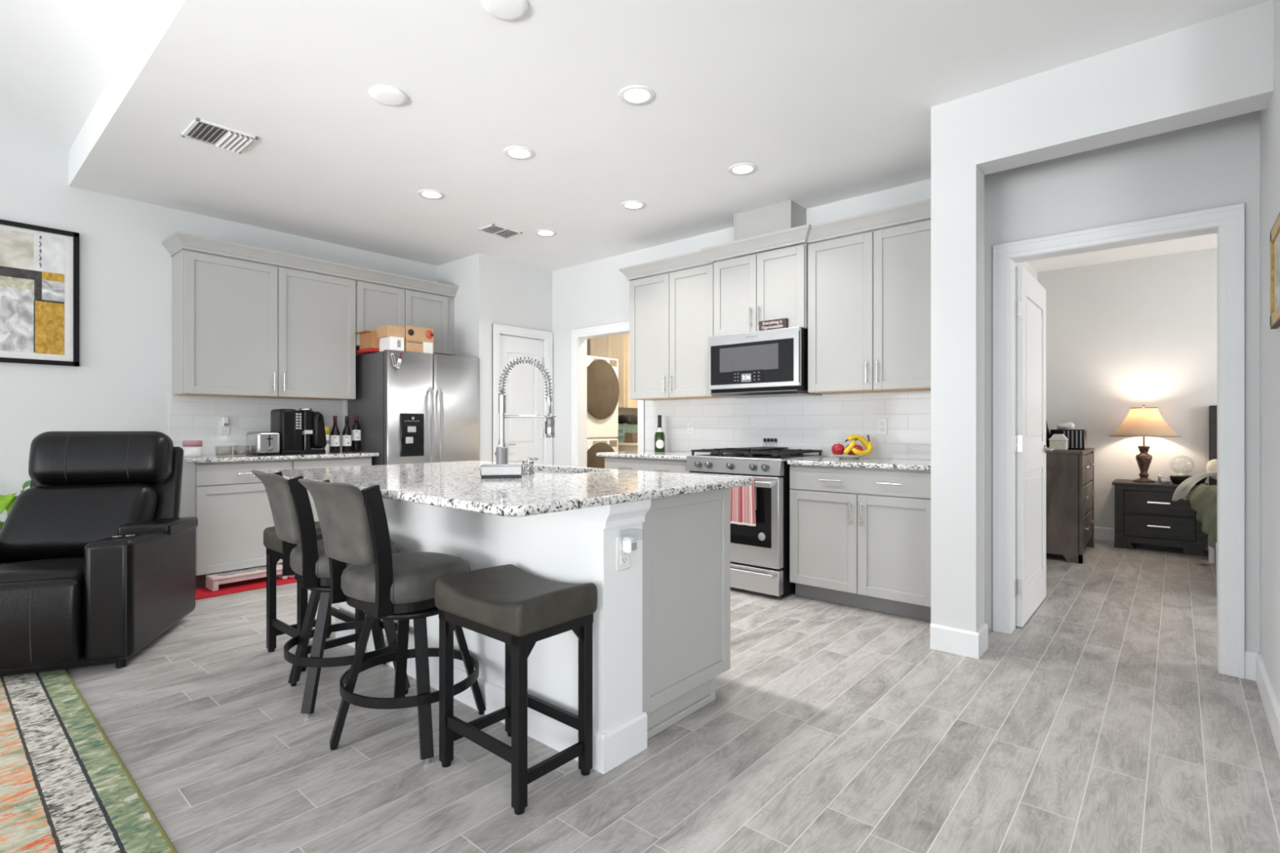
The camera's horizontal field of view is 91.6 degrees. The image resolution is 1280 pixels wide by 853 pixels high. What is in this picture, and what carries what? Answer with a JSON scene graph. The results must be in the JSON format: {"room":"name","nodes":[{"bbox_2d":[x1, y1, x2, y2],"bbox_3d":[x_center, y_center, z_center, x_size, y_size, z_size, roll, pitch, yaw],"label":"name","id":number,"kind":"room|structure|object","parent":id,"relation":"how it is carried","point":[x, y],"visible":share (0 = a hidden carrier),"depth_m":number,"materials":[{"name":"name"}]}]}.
{"room":"kitchen","nodes":[
{"label":"kitchen","id":0,"kind":"room"},
{"bbox_2d":[0,0,152,151],"bbox_3d":[-2.766,-2.436,-0.605,9.200,1.140,5.872,0,0,41],"label":"ceiling","id":1,"kind":"structure","parent":0,"point":[58,57],"depth_m":3.25,"materials":[{"name":"paint"}]},
{"bbox_2d":[0,118,437,521],"bbox_3d":[-4.605,-0.966,3.500,0.120,4.200,9.687,0,0,41],"label":"wall","id":2,"kind":"structure","parent":0,"point":[122,381],"depth_m":4.38,"materials":[{"name":"paint"}]},
{"bbox_2d":[0,218,79,366],"bbox_3d":[-4.214,-0.866,3.832,0.037,0.910,1.142,0,0,41],"label":"framed art","id":3,"kind":"object","parent":2,"relation":"attached to","point":[39,265],"visible":1,"depth_m":4.12,"materials":[{"name":"paper"}]},
{"bbox_2d":[0,228,64,355],"bbox_3d":[-4.220,-0.875,3.828,0.002,0.783,1.008,0,0,41],"label":"print","id":4,"kind":"object","parent":3,"relation":"attached to","point":[32,262],"depth_m":4.09,"materials":[{"name":"multicoloured paper"}]},
{"bbox_2d":[168,394,346,454],"bbox_3d":[-3.095,-0.010,5.152,0.009,0.460,1.307,0,0,41],"label":"backsplash","id":5,"kind":"structure","parent":2,"relation":"attached to","point":[191,418],"depth_m":4.95,"materials":[{"name":"white tile"}]},
{"bbox_2d":[171,248,355,399],"bbox_3d":[-2.972,-0.754,5.026,0.360,1.038,1.239,0,0,41],"label":"upper cabinet","id":6,"kind":"object","parent":2,"relation":"attached to","point":[241,328],"visible":1,"depth_m":4.84,"materials":[{"name":"grey paint"}]},
{"bbox_2d":[161,231,458,297],"bbox_3d":[-2.664,-1.322,5.362,0.387,0.098,2.275,0,0,41],"label":"crown molding","id":7,"kind":"structure","parent":6,"relation":"attached to","point":[175,242],"depth_m":5.00,"materials":[{"name":"grey paint"}]},
{"bbox_2d":[355,280,453,355],"bbox_3d":[-2.249,-0.988,5.864,0.360,0.570,0.972,0,0,41],"label":"upper cabinet","id":8,"kind":"object","parent":2,"relation":"attached to","point":[377,305],"depth_m":5.75,"materials":[{"name":"grey paint"}]},
{"bbox_2d":[437,253,551,461],"bbox_3d":[-1.497,-0.251,6.457,0.726,2.770,0.907,0,0,41],"label":"wall","id":9,"kind":"structure","parent":0,"point":[491,290],"depth_m":6.04,"materials":[{"name":"paint"}]},
{"bbox_2d":[499,334,543,471],"bbox_3d":[-1.179,0.114,6.282,0.094,2.025,0.584,0,0,41],"label":"door","id":10,"kind":"structure","parent":9,"relation":"in","point":[523,437],"depth_m":6.30,"materials":[{"name":"white paint"}]},
{"bbox_2d":[492,323,552,471],"bbox_3d":[-1.206,0.072,6.298,0.122,2.123,0.750,0,0,41],"label":"trim","id":11,"kind":"structure","parent":9,"relation":"attached to","point":[497,329],"depth_m":6.20,"materials":[{"name":"white paint"}]},
{"bbox_2d":[586,338,637,423],"bbox_3d":[0.021,-0.251,7.314,3.720,2.770,2.133,0,0,41],"label":"wall","id":12,"kind":"structure","parent":0,"point":[631,411],"depth_m":8.78,"materials":[{"name":"paint"}]},
{"bbox_2d":[590,333,637,408],"bbox_3d":[-0.334,-0.783,8.649,0.690,1.065,0.325,0,0,41],"label":"laundry cabinet","id":13,"kind":"object","parent":12,"relation":"attached to","point":[616,347],"visible":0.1,"depth_m":8.39,"materials":[{"name":"white wood"}]},
{"bbox_2d":[68,0,1271,272],"bbox_3d":[1.657,-1.801,4.296,10.500,0.330,7.328,0,0,41],"label":"ceiling","id":14,"kind":"structure","parent":0,"point":[830,101],"depth_m":3.16,"materials":[{"name":"paint"}]},
{"bbox_2d":[180,117,258,153],"bbox_3d":[-2.364,-1.625,3.506,0.300,0.021,0.300,0,0,41],"label":"ceiling vent","id":15,"kind":"object","parent":14,"relation":"in","point":[202,131],"visible":1,"depth_m":3.49,"materials":[{"name":"white plastic"}]},
{"bbox_2d":[368,84,408,106],"bbox_3d":[-1.241,-1.628,3.077,0.184,0.016,0.184,0,0,41],"label":"ceiling speaker","id":16,"kind":"object","parent":14,"relation":"attached to","point":[388,95],"visible":1,"depth_m":3.05,"materials":[{"name":"paint"}]},
{"bbox_2d":[417,189,444,199],"bbox_3d":[-1.470,-1.633,4.390,0.184,0.006,0.184,0,0,41],"label":"recessed light","id":17,"kind":"object","parent":14,"relation":"in","point":[427,193],"visible":1,"depth_m":4.39,"materials":[{"name":"white plastic"}]},
{"bbox_2d":[477,223,522,238],"bbox_3d":[-1.169,-1.626,5.207,0.220,0.021,0.300,0,0,41],"label":"ceiling vent","id":18,"kind":"object","parent":14,"relation":"in","point":[495,229],"visible":1,"depth_m":5.19,"materials":[{"name":"white plastic"}]},
{"bbox_2d":[480,0,529,21],"bbox_3d":[-0.521,-1.628,2.413,0.184,0.016,0.184,0,0,41],"label":"ceiling speaker","id":19,"kind":"object","parent":14,"relation":"attached to","point":[501,10],"visible":1,"depth_m":2.42,"materials":[{"name":"paint"}]},
{"bbox_2d":[503,146,534,159],"bbox_3d":[-0.723,-1.633,3.726,0.184,0.006,0.184,0,0,41],"label":"recessed light","id":20,"kind":"object","parent":14,"relation":"in","point":[523,153],"visible":1,"depth_m":3.72,"materials":[{"name":"white plastic"}]},
{"bbox_2d":[621,200,645,209],"bbox_3d":[-0.048,-1.633,4.599,0.184,0.006,0.184,0,0,41],"label":"recessed light","id":21,"kind":"object","parent":14,"relation":"in","point":[629,205],"visible":1,"depth_m":4.60,"materials":[{"name":"white plastic"}]},
{"bbox_2d":[617,84,655,105],"bbox_3d":[-0.015,-1.633,3.076,0.184,0.006,0.184,0,0,41],"label":"recessed light","id":22,"kind":"object","parent":14,"relation":"in","point":[630,95],"visible":1,"depth_m":3.07,"materials":[{"name":"white plastic"}]},
{"bbox_2d":[728,163,757,175],"bbox_3d":[0.653,-1.633,3.958,0.184,0.006,0.184,0,0,41],"label":"recessed light","id":23,"kind":"object","parent":14,"relation":"in","point":[740,169],"visible":1,"depth_m":3.96,"materials":[{"name":"white plastic"}]},
{"bbox_2d":[66,538,1279,852],"bbox_3d":[-0.260,1.194,2.072,10.500,0.120,13.200,0,0,41],"label":"floor","id":24,"kind":"structure","parent":0,"point":[1107,721],"depth_m":2.17,"materials":[{"name":"grey wood"}]},
{"bbox_2d":[0,480,30,530],"bbox_3d":[-3.771,0.717,3.766,0.574,0.834,0.698,0,0,41],"label":"potted plant","id":25,"kind":"object","parent":24,"relation":"on","point":[6,501],"visible":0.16,"depth_m":3.59,"materials":[{"name":"green plant"}]},
{"bbox_2d":[0,669,177,852],"bbox_3d":[-2.575,1.129,1.262,3.150,0.009,2.349,0,0,41],"label":"area rug","id":26,"kind":"object","parent":24,"relation":"on","point":[64,788],"visible":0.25,"depth_m":1.97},
{"bbox_2d":[0,431,198,676],"bbox_3d":[-2.974,0.580,3.168,1.061,1.108,1.029,0,0,-22],"label":"recliner","id":27,"kind":"object","parent":24,"relation":"on","point":[97,555],"visible":1,"depth_m":3.20,"materials":[{"name":"black leather"}]},
{"bbox_2d":[0,483,157,563],"bbox_3d":[-3.026,0.517,3.361,0.647,0.402,0.297,0,0,-22],"label":"cushion","id":28,"kind":"object","parent":27,"relation":"on","point":[47,521],"depth_m":3.26,"materials":[{"name":"black leather"}]},
{"bbox_2d":[179,459,292,588],"bbox_3d":[-3.064,0.692,4.699,0.644,0.884,0.618,0,0,41],"label":"base cabinet","id":29,"kind":"object","parent":24,"relation":"on","point":[232,508],"visible":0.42,"depth_m":4.44,"materials":[{"name":"grey paint"}]},
{"bbox_2d":[182,450,378,462],"bbox_3d":[-2.857,0.235,4.940,0.648,0.030,1.308,0,0,41],"label":"countertop","id":30,"kind":"structure","parent":29,"relation":"on","point":[204,458],"depth_m":4.66,"materials":[{"name":"stone"}]},
{"bbox_2d":[182,440,202,457],"bbox_3d":[-3.253,0.161,4.527,0.120,0.118,0.120,0,0,41],"label":"canister","id":31,"kind":"object","parent":30,"relation":"on","point":[193,448],"visible":0.97,"depth_m":4.48,"materials":[{"name":"white plastic"}]},
{"bbox_2d":[246,431,279,455],"bbox_3d":[-2.912,0.131,4.819,0.276,0.178,0.165,0,0,41],"label":"toaster","id":32,"kind":"object","parent":30,"relation":"on","point":[258,443],"visible":0.88,"depth_m":4.74,"materials":[{"name":"metal"}]},
{"bbox_2d":[270,408,326,454],"bbox_3d":[-2.744,0.036,5.024,0.262,0.368,0.358,0,0,41],"label":"coffee maker","id":33,"kind":"object","parent":30,"relation":"on","point":[290,424],"visible":0.96,"depth_m":4.91,"materials":[{"name":"black plastic"}]},
{"bbox_2d":[302,410,313,431],"bbox_3d":[-2.691,-0.045,5.011,0.116,0.160,0.116,0,0,41],"label":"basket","id":34,"kind":"object","parent":33,"relation":"on","point":[307,415],"depth_m":4.97,"materials":[{"name":"black plastic"}]},
{"bbox_2d":[319,426,329,453],"bbox_3d":[-2.637,0.111,5.189,0.090,0.218,0.090,0,0,41],"label":"canister","id":35,"kind":"object","parent":30,"relation":"on","point":[326,428],"visible":0.26,"depth_m":5.17,"materials":[{"name":"white plastic"}]},
{"bbox_2d":[329,415,339,453],"bbox_3d":[-2.563,0.065,5.235,0.074,0.310,0.075,0,0,-25],"label":"wine bottle","id":36,"kind":"object","parent":30,"relation":"on","point":[335,433],"visible":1,"depth_m":5.21,"materials":[{"name":"black glass"}]},
{"bbox_2d":[342,416,351,452],"bbox_3d":[-2.499,0.065,5.309,0.074,0.310,0.075,0,0,-25],"label":"wine bottle","id":37,"kind":"object","parent":30,"relation":"on","point":[346,433],"visible":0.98,"depth_m":5.28,"materials":[{"name":"black glass"}]},
{"bbox_2d":[351,415,360,452],"bbox_3d":[-2.455,0.062,5.391,0.074,0.315,0.075,0,0,-25],"label":"wine bottle","id":38,"kind":"object","parent":30,"relation":"on","point":[356,428],"visible":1,"depth_m":5.36,"materials":[{"name":"black glass"}]},
{"bbox_2d":[195,577,297,599],"bbox_3d":[-2.970,1.129,4.224,0.305,0.008,1.280,0,0,41],"label":"floor mat","id":39,"kind":"object","parent":24,"relation":"on","point":[260,583],"visible":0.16,"depth_m":4.36,"materials":[{"name":"red fabric"}]},
{"bbox_2d":[204,563,288,591],"bbox_3d":[-2.817,1.078,4.475,0.170,0.094,0.480,0,0,41],"label":"pet feeder","id":40,"kind":"object","parent":39,"relation":"on","point":[212,580],"visible":0.8,"depth_m":4.38,"materials":[{"name":"plastic"}]},
{"bbox_2d":[204,563,282,581],"bbox_3d":[-2.817,1.044,4.475,0.170,0.018,0.480,0,0,41],"label":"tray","id":41,"kind":"object","parent":40,"relation":"on","point":[242,574],"depth_m":4.40,"materials":[{"name":"plastic"}]},
{"bbox_2d":[262,521,364,671],"bbox_3d":[-1.627,0.820,3.121,0.460,0.628,0.332,0,0,41],"label":"stool","id":42,"kind":"object","parent":24,"relation":"on","point":[275,627],"visible":0.24,"depth_m":3.11,"materials":[{"name":"black wood"}]},
{"bbox_2d":[250,470,410,718],"bbox_3d":[-1.296,0.657,2.652,0.591,0.954,0.486,0,0,-43],"label":"stool","id":43,"kind":"object","parent":24,"relation":"on","point":[289,500],"visible":0.73,"depth_m":2.48,"materials":[{"name":"black metal"}]},
{"bbox_2d":[291,456,371,521],"bbox_3d":[-2.660,0.692,5.169,0.644,0.884,0.618,0,0,41],"label":"base cabinet","id":44,"kind":"object","parent":24,"relation":"on","point":[348,461],"visible":0.02,"depth_m":4.93,"materials":[{"name":"grey paint"}]},
{"bbox_2d":[297,478,485,764],"bbox_3d":[-0.875,0.657,2.274,0.486,0.954,0.601,0,0,23],"label":"stool","id":45,"kind":"object","parent":24,"relation":"on","point":[383,584],"visible":0.97,"depth_m":2.14,"materials":[{"name":"black metal"}]},
{"bbox_2d":[347,349,479,465],"bbox_3d":[-2.044,0.242,5.721,0.826,1.760,0.907,0,0,41],"label":"refrigerator","id":46,"kind":"object","parent":24,"relation":"on","point":[427,409],"visible":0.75,"depth_m":5.40,"materials":[{"name":"silver metal"}]},
{"bbox_2d":[355,347,379,354],"bbox_3d":[-2.320,-0.652,5.430,0.275,0.028,0.195,0,0,41],"label":"pizza box","id":47,"kind":"object","parent":46,"relation":"on","point":[370,350],"visible":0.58,"depth_m":5.33,"materials":[{"name":"red cardboard"}]},
{"bbox_2d":[354,330,379,349],"bbox_3d":[-2.317,-0.738,5.401,0.236,0.142,0.225,0,0,41],"label":"cardboard box","id":48,"kind":"object","parent":47,"relation":"on","point":[368,339],"visible":0.5,"depth_m":5.32,"materials":[{"name":"brown cardboard"}]},
{"bbox_2d":[379,336,404,351],"bbox_3d":[-2.114,-0.696,5.305,0.189,0.115,0.125,0,0,41],"label":"cardboard box","id":49,"kind":"object","parent":46,"relation":"on","point":[391,343],"visible":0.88,"depth_m":5.25,"materials":[{"name":"white cardboard"}]},
{"bbox_2d":[373,324,404,337],"bbox_3d":[-2.150,-0.801,5.336,0.255,0.095,0.155,0,0,41],"label":"cardboard box","id":50,"kind":"object","parent":49,"relation":"on","point":[386,331],"visible":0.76,"depth_m":5.25,"materials":[{"name":"brown cardboard"}]},
{"bbox_2d":[402,325,433,354],"bbox_3d":[-2.000,-0.751,5.492,0.238,0.225,0.263,0,0,41],"label":"cardboard box","id":51,"kind":"object","parent":46,"relation":"on","point":[419,340],"visible":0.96,"depth_m":5.41,"materials":[{"name":"brown cardboard"}]},
{"bbox_2d":[434,564,597,814],"bbox_3d":[-0.414,0.820,2.062,0.460,0.628,0.332,0,0,41],"label":"stool","id":52,"kind":"object","parent":24,"relation":"on","point":[514,606],"visible":1,"depth_m":2.00,"materials":[{"name":"black wood"}]},
{"bbox_2d":[335,470,730,774],"bbox_3d":[-0.592,0.692,2.994,2.022,0.884,0.840,0,0,41],"label":"kitchen island","id":53,"kind":"object","parent":24,"relation":"on","point":[661,624],"visible":0.48,"depth_m":2.31,"materials":[{"name":"white paint"}]},
{"bbox_2d":[251,460,753,516],"bbox_3d":[-0.708,0.235,2.868,2.082,0.030,1.300,0,0,41],"label":"island countertop","id":54,"kind":"structure","parent":53,"relation":"on","point":[456,485],"depth_m":2.34,"materials":[{"name":"stone"}]},
{"bbox_2d":[480,463,522,479],"bbox_3d":[-0.594,0.192,2.677,0.176,0.056,0.090,0,0,-10],"label":"sponge caddy","id":55,"kind":"object","parent":54,"relation":"on","point":[510,470],"visible":1,"depth_m":2.63,"materials":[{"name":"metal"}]},
{"bbox_2d":[494,355,555,464],"bbox_3d":[-0.560,-0.060,3.039,0.299,0.561,0.102,0,0,-7],"label":"kitchen faucet","id":56,"kind":"object","parent":54,"relation":"on","point":[501,454],"visible":0.97,"depth_m":3.01,"materials":[{"name":"silver metal"}]},
{"bbox_2d":[615,534,630,571],"bbox_3d":[-0.056,0.429,2.119,0.008,0.116,0.072,0,0,41],"label":"wall outlet","id":57,"kind":"object","parent":53,"relation":"attached to","point":[622,559],"visible":0.79,"depth_m":2.11,"materials":[{"name":"white plastic"}]},
{"bbox_2d":[622,536,636,553],"bbox_3d":[-0.028,0.387,2.097,0.058,0.080,0.064,0,0,41],"label":"plug","id":58,"kind":"object","parent":57,"relation":"attached to","point":[629,544],"visible":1,"depth_m":2.08,"materials":[{"name":"white plastic"}]},
{"bbox_2d":[586,438,617,468],"bbox_3d":[-0.729,0.641,7.725,0.768,0.985,0.690,0,0,41],"label":"washer","id":59,"kind":"object","parent":24,"relation":"on","point":[594,446],"visible":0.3,"depth_m":7.45,"materials":[{"name":"white metal"}]},
{"bbox_2d":[586,355,619,438],"bbox_3d":[-0.729,-0.350,7.725,0.768,0.985,0.690,0,0,41],"label":"dryer","id":60,"kind":"object","parent":59,"relation":"on","point":[602,384],"visible":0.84,"depth_m":7.50,"materials":[{"name":"white metal"}]},
{"bbox_2d":[617,442,637,451],"bbox_3d":[0.102,0.673,8.082,2.200,0.922,0.615,0,0,41],"label":"countertop","id":61,"kind":"structure","parent":24,"relation":"on","point":[622,446],"depth_m":7.93,"materials":[{"name":"beige laminate"}]},
{"bbox_2d":[613,423,637,442],"bbox_3d":[-0.230,0.086,8.303,0.346,0.250,0.321,0,0,41],"label":"bin","id":62,"kind":"object","parent":61,"relation":"on","point":[623,428],"visible":0.48,"depth_m":8.14,"materials":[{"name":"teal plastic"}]},
{"bbox_2d":[604,456,690,473],"bbox_3d":[0.224,0.692,5.146,0.893,0.884,0.644,0,0,41],"label":"base cabinet","id":63,"kind":"object","parent":24,"relation":"on","point":[614,463],"visible":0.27,"depth_m":4.92,"materials":[{"name":"grey paint"}]},
{"bbox_2d":[595,450,710,460],"bbox_3d":[0.204,0.235,5.162,0.968,0.030,0.648,0,0,41],"label":"countertop","id":64,"kind":"structure","parent":63,"relation":"on","point":[682,455],"depth_m":5.02,"materials":[{"name":"stone"}]},
{"bbox_2d":[654,414,665,452],"bbox_3d":[0.171,0.060,5.404,0.092,0.320,0.093,0,0,-11],"label":"champagne bottle","id":65,"kind":"object","parent":64,"relation":"on","point":[660,438],"visible":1,"depth_m":5.37,"materials":[{"name":"green glass"}]},
{"bbox_2d":[684,447,826,596],"bbox_3d":[0.828,0.645,4.541,0.770,0.953,0.764,0,0,41],"label":"stove","id":66,"kind":"object","parent":24,"relation":"on","point":[760,553],"visible":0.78,"depth_m":4.15,"materials":[{"name":"silver metal"}]},
{"bbox_2d":[730,479,755,526],"bbox_3d":[0.674,0.501,4.170,0.244,0.306,0.047,0,0,41],"label":"dish towel","id":67,"kind":"object","parent":66,"relation":"hanging from","point":[743,499],"visible":0.65,"depth_m":4.14,"materials":[{"name":"red fabric"}]},
{"bbox_2d":[686,455,826,461],"bbox_3d":[0.854,0.221,4.572,0.770,0.016,0.684,0,0,41],"label":"cooktop","id":68,"kind":"object","parent":66,"relation":"in","point":[689,458],"depth_m":4.33,"materials":[{"name":"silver metal"}]},
{"bbox_2d":[789,464,930,621],"bbox_3d":[1.516,0.692,4.031,0.914,0.884,0.644,0,0,41],"label":"base cabinet","id":69,"kind":"object","parent":24,"relation":"on","point":[860,537],"visible":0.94,"depth_m":3.80,"materials":[{"name":"grey paint"}]},
{"bbox_2d":[787,456,930,471],"bbox_3d":[1.544,0.235,4.007,0.979,0.030,0.648,0,0,41],"label":"countertop","id":70,"kind":"structure","parent":69,"relation":"on","point":[870,463],"depth_m":3.88,"materials":[{"name":"stone"}]},
{"bbox_2d":[1045,448,1094,564],"bbox_3d":[3.775,0.668,5.668,0.545,0.932,0.974,0,0,41],"label":"dresser","id":71,"kind":"object","parent":24,"relation":"on","point":[1069,473],"visible":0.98,"depth_m":5.25,"materials":[{"name":"brown wood"}]},
{"bbox_2d":[1048,434,1068,449],"bbox_3d":[3.618,0.134,5.384,0.136,0.135,0.090,0,0,41],"label":"box","id":72,"kind":"object","parent":71,"relation":"on","point":[1058,442],"visible":0.85,"depth_m":5.35,"materials":[{"name":"beige ceramic"}]},
{"bbox_2d":[1049,429,1086,449],"bbox_3d":[3.797,0.114,5.522,0.250,0.175,0.196,0,0,41],"label":"jewelry box","id":73,"kind":"object","parent":71,"relation":"on","point":[1077,438],"visible":0.76,"depth_m":5.42,"materials":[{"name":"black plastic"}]},
{"bbox_2d":[1111,479,1208,556],"bbox_3d":[4.818,0.827,5.779,0.676,0.614,0.454,0,0,41],"label":"nightstand","id":74,"kind":"object","parent":24,"relation":"on","point":[1145,513],"visible":0.91,"depth_m":5.64,"materials":[{"name":"brown wood"}]},
{"bbox_2d":[1109,404,1181,482],"bbox_3d":[4.719,0.159,5.834,0.523,0.722,0.523,0,0,15],"label":"table lamp","id":75,"kind":"object","parent":74,"relation":"on","point":[1143,421],"visible":1,"depth_m":5.75,"materials":[{"name":"brown fabric"}]},
{"bbox_2d":[1168,474,1207,484],"bbox_3d":[4.935,0.477,5.609,0.255,0.085,0.196,0,0,41],"label":"bowl","id":76,"kind":"object","parent":74,"relation":"on","point":[1175,478],"visible":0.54,"depth_m":5.58,"materials":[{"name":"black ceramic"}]},
{"bbox_2d":[1208,405,1217,596],"bbox_3d":[5.179,0.471,4.332,1.796,1.325,2.175,0,0,41],"label":"bed","id":77,"kind":"object","parent":24,"relation":"on","point":[1212,409],"visible":0.07,"depth_m":5.64,"materials":[{"name":"brown wood"}]},
{"bbox_2d":[1186,483,1217,549],"bbox_3d":[4.631,0.657,4.559,0.938,0.414,1.455,0,0,41],"label":"duvet","id":78,"kind":"object","parent":77,"relation":"on","point":[1202,498],"visible":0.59,"depth_m":4.68,"materials":[{"name":"green fabric"}]},
{"bbox_2d":[1172,471,1217,501],"bbox_3d":[4.915,0.507,5.272,0.641,0.285,0.112,0,0,35],"label":"sheet","id":79,"kind":"object","parent":78,"relation":"on","point":[1184,487],"visible":0.74,"depth_m":5.40,"materials":[{"name":"white fabric"}]},
{"bbox_2d":[551,178,930,473],"bbox_3d":[0.405,-0.251,5.496,4.863,2.770,0.120,0,0,41],"label":"wall","id":80,"kind":"structure","parent":0,"point":[595,293],"depth_m":6.07,"materials":[{"name":"paint"}]},
{"bbox_2d":[571,321,644,467],"bbox_3d":[-0.287,0.075,6.078,0.969,2.118,0.142,0,0,41],"label":"trim","id":81,"kind":"structure","parent":80,"relation":"attached to","point":[579,336],"depth_m":6.31,"materials":[{"name":"white paint"}]},
{"bbox_2d":[629,263,728,400],"bbox_3d":[0.333,-0.754,5.241,0.884,1.038,0.360,0,0,41],"label":"upper cabinet","id":82,"kind":"object","parent":80,"relation":"attached to","point":[671,314],"visible":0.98,"depth_m":5.12,"materials":[{"name":"grey paint"}]},
{"bbox_2d":[713,243,808,336],"bbox_3d":[0.956,-0.979,4.684,0.762,0.588,0.390,0,0,41],"label":"upper cabinet","id":83,"kind":"object","parent":80,"relation":"attached to","point":[750,290],"visible":0.76,"depth_m":4.54,"materials":[{"name":"grey paint"}]},
{"bbox_2d":[708,326,822,398],"bbox_3d":[0.942,-0.459,4.675,0.752,0.459,0.415,0,0,41],"label":"microwave","id":84,"kind":"object","parent":83,"relation":"attached to","point":[768,363],"visible":1,"depth_m":4.49,"materials":[{"name":"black metal"}]},
{"bbox_2d":[710,390,822,398],"bbox_3d":[0.943,-0.241,4.677,0.716,0.024,0.405,0,0,41],"label":"hood","id":85,"kind":"object","parent":84,"relation":"attached to","point":[722,393],"depth_m":4.60,"materials":[{"name":"silver metal"}]},
{"bbox_2d":[759,318,788,330],"bbox_3d":[0.953,-0.725,4.449,0.216,0.071,0.036,0,0,41],"label":"wooden sign","id":86,"kind":"object","parent":84,"relation":"on","point":[782,322],"visible":1,"depth_m":4.43,"materials":[{"name":"brown wood"}]},
{"bbox_2d":[733,200,806,257],"bbox_3d":[0.989,-1.456,4.745,0.481,0.359,0.254,0,0,41],"label":"duct cover","id":87,"kind":"object","parent":83,"relation":"on","point":[786,215],"visible":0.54,"depth_m":4.63,"materials":[{"name":"grey paint"}]},
{"bbox_2d":[644,391,930,459],"bbox_3d":[1.084,-0.010,4.825,2.745,0.460,0.009,0,0,41],"label":"backsplash","id":88,"kind":"structure","parent":80,"relation":"attached to","point":[821,422],"depth_m":4.71,"materials":[{"name":"white tile"}]},
{"bbox_2d":[876,417,887,435],"bbox_3d":[1.673,-0.001,4.306,0.072,0.116,0.008,0,0,41],"label":"wall outlet","id":89,"kind":"object","parent":88,"relation":"attached to","point":[882,423],"visible":1,"depth_m":4.30,"materials":[{"name":"white plastic"}]},
{"bbox_2d":[808,219,930,394],"bbox_3d":[1.603,-0.754,4.146,0.914,1.038,0.360,0,0,41],"label":"upper cabinet","id":90,"kind":"object","parent":80,"relation":"attached to","point":[869,292],"visible":0.84,"depth_m":4.05,"materials":[{"name":"grey paint"}]},
{"bbox_2d":[618,198,930,280],"bbox_3d":[0.959,-1.322,4.658,2.717,0.098,0.425,0,0,41],"label":"crown molding","id":91,"kind":"structure","parent":90,"relation":"attached to","point":[921,210],"depth_m":4.35,"materials":[{"name":"grey paint"}]},
{"bbox_2d":[930,0,1273,631],"bbox_3d":[2.277,-0.251,3.159,1.236,2.770,0.974,0,0,41],"label":"wall","id":92,"kind":"structure","parent":0,"point":[1219,68],"depth_m":3.06,"materials":[{"name":"paint"}]},
{"bbox_2d":[929,622,987,658],"bbox_3d":[1.632,1.071,3.186,0.223,0.125,0.200,0,0,41],"label":"baseboard","id":93,"kind":"structure","parent":92,"relation":"attached to","point":[971,644],"depth_m":3.11,"materials":[{"name":"white paint"}]},
{"bbox_2d":[1015,247,1217,536],"bbox_3d":[4.751,-0.251,3.688,4.860,2.770,3.969,0,0,41],"label":"wall","id":94,"kind":"structure","parent":0,"point":[1122,335],"depth_m":6.09,"materials":[{"name":"paint"}]},
{"bbox_2d":[1093,526,1208,550],"bbox_3d":[5.964,1.071,5.095,4.620,0.125,0.014,0,0,41],"label":"baseboard","id":95,"kind":"structure","parent":94,"relation":"attached to","point":[1100,533],"depth_m":6.22,"materials":[{"name":"white paint"}]},
{"bbox_2d":[984,110,1259,652],"bbox_3d":[3.634,-0.251,2.109,4.450,2.770,0.119,0,0,41],"label":"wall","id":96,"kind":"structure","parent":0,"point":[1215,164],"depth_m":3.02,"materials":[{"name":"paint"}]},
{"bbox_2d":[1014,265,1054,626],"bbox_3d":[2.387,0.111,3.799,0.152,2.030,0.871,0,0,41],"label":"door","id":97,"kind":"structure","parent":96,"relation":"in","point":[1031,448],"depth_m":3.68,"materials":[{"name":"white paint"}]},
{"bbox_2d":[992,203,1244,679],"bbox_3d":[2.380,0.065,3.176,1.003,2.138,0.141,0,0,41],"label":"trim","id":98,"kind":"structure","parent":96,"relation":"attached to","point":[1228,222],"depth_m":2.87,"materials":[{"name":"white paint"}]},
{"bbox_2d":[1259,0,1279,706],"bbox_3d":[3.314,-0.251,1.639,2.320,2.770,1.011,0,0,41],"label":"wall","id":99,"kind":"structure","parent":0,"point":[1269,118],"depth_m":2.48,"materials":[{"name":"paint"}]},
{"bbox_2d":[1244,650,1279,757],"bbox_3d":[2.411,1.071,2.409,0.054,0.125,1.025,0,0,41],"label":"baseboard","id":100,"kind":"structure","parent":99,"relation":"attached to","point":[1255,668],"depth_m":2.49,"materials":[{"name":"white paint"}]},
{"bbox_2d":[1270,212,1279,329],"bbox_3d":[2.222,-0.541,2.165,0.019,0.364,0.356,0,0,41],"label":"gilded frame","id":101,"kind":"object","parent":99,"relation":"attached to","point":[1275,231],"visible":1,"depth_m":2.22,"materials":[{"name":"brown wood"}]},
{"bbox_2d":[1274,231,1279,311],"bbox_3d":[2.225,-0.541,2.163,0.011,0.260,0.252,0,0,41],"label":"picture","id":102,"kind":"object","parent":99,"relation":"attached to","point":[1277,234],"depth_m":2.20,"materials":[{"name":"beige paint"}]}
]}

